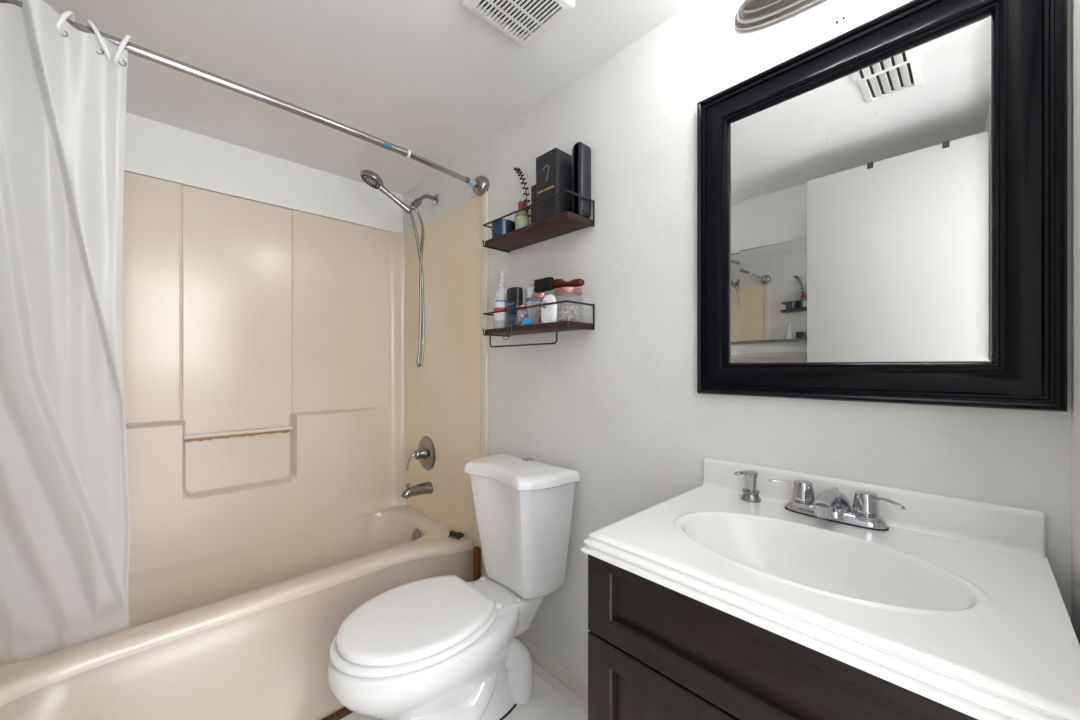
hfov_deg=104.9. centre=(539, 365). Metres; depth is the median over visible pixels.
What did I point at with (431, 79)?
ceiling
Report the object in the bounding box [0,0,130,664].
shower curtain
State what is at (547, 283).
brush
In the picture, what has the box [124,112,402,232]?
wall
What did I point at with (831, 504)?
sink faucet
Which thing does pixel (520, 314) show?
glass jar
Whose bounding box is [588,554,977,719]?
vanity cabinet
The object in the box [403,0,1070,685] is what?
wall
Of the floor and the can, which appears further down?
the floor
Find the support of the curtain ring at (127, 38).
hanging from the shower rod
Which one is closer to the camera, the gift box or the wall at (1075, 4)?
the wall at (1075, 4)
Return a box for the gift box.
[536,148,571,221]
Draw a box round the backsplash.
[703,457,1044,558]
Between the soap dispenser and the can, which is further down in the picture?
the soap dispenser
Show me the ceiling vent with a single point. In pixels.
(522, 22)
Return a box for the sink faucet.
[769,479,905,530]
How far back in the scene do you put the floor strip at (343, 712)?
1.33 m
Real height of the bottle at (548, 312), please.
0.095 m
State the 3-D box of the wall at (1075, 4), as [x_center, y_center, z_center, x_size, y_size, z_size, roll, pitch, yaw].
[0.336,0.070,0.104,1.530,2.114,0.100,0,0,-44]
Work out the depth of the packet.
1.44 m
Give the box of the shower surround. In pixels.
[122,171,487,574]
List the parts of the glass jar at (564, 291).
lid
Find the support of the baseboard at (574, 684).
attached to the wall at (617, 404)
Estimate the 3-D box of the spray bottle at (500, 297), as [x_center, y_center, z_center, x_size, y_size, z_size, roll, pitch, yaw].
[-0.148,-0.255,1.612,0.067,0.227,0.067,0,0,-44]
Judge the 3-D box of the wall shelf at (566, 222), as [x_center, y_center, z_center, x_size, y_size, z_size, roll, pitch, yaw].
[-0.020,-0.504,1.488,0.136,0.087,0.446,0,0,-44]
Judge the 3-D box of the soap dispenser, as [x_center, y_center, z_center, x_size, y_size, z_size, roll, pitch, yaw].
[0.482,0.277,0.960,0.064,0.069,0.046,0,0,-44]
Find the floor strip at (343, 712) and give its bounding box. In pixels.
[322,707,352,719]
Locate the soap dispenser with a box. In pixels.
[734,470,760,502]
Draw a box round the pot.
[491,219,513,237]
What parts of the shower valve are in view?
lever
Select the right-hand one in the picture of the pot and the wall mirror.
the wall mirror
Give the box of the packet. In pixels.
[520,317,531,325]
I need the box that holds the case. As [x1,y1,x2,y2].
[572,142,590,218]
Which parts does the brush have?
handle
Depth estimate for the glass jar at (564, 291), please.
1.37 m
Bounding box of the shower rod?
[0,0,488,196]
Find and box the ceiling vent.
[462,0,574,47]
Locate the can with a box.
[507,287,522,326]
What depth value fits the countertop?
0.64 m
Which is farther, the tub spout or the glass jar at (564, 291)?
the tub spout
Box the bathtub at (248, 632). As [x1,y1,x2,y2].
[0,505,473,719]
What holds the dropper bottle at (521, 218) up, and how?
on the wall shelf at (566, 222)
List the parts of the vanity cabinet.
door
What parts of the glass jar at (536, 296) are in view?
lid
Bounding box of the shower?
[360,170,438,366]
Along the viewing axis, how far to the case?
1.35 m
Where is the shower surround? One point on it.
(274, 385)
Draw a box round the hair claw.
[448,530,463,539]
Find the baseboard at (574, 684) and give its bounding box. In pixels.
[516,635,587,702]
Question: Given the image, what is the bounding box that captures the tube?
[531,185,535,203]
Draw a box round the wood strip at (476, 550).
[473,546,480,580]
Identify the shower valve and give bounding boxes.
[405,436,435,470]
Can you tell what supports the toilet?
on the floor
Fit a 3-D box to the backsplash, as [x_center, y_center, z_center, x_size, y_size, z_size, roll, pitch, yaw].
[0.628,0.277,0.885,0.026,0.074,0.572,0,0,-44]
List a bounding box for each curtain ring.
[56,10,74,29]
[87,20,110,58]
[113,35,131,63]
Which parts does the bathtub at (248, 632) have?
overflow plate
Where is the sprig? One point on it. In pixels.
(518, 170)
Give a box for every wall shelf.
[483,190,594,252]
[483,300,594,347]
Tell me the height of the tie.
0.054 m
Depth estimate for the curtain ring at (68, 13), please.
0.93 m
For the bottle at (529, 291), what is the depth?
1.50 m
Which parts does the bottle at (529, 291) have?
lid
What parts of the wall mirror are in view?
glass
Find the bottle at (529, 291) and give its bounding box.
[526,287,541,324]
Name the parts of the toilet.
seat, lid, bowl, tank lid, tank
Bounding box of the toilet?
[327,453,578,719]
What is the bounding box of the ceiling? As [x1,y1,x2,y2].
[18,0,696,194]
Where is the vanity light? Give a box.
[735,0,821,30]
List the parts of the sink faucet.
lever, handle, spout, plate, handle, lever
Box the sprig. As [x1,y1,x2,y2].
[514,167,530,224]
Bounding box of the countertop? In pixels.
[581,457,1079,719]
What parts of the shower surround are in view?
panel, edge trim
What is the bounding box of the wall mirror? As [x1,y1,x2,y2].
[697,0,1066,411]
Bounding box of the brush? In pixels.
[533,277,584,292]
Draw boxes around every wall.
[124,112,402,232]
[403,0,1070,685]
[1071,0,1079,644]
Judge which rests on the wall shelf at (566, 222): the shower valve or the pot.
the pot
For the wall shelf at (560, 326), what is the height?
0.135 m
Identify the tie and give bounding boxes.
[503,325,511,339]
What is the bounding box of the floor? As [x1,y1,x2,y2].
[340,673,587,719]
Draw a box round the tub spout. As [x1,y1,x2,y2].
[401,481,433,498]
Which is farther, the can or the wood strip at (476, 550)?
the wood strip at (476, 550)
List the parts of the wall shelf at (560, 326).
rail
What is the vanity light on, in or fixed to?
attached to the wall at (617, 404)
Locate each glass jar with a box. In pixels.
[516,305,526,323]
[531,293,547,321]
[554,287,581,320]
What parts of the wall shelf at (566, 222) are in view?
rail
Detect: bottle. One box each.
[493,271,506,328]
[515,201,527,229]
[526,287,541,324]
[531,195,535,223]
[541,294,556,322]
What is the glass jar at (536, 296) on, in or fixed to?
on the wall shelf at (560, 326)
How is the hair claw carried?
on the bathtub at (248, 632)
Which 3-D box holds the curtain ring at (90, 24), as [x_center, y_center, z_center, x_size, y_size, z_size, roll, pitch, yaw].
[-1.052,-0.775,0.991,0.041,0.076,0.052,0,0,-44]
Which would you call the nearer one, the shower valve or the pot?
the pot
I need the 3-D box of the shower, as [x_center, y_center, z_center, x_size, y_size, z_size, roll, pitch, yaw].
[-0.682,-0.446,2.015,0.368,0.904,0.111,0,0,-44]

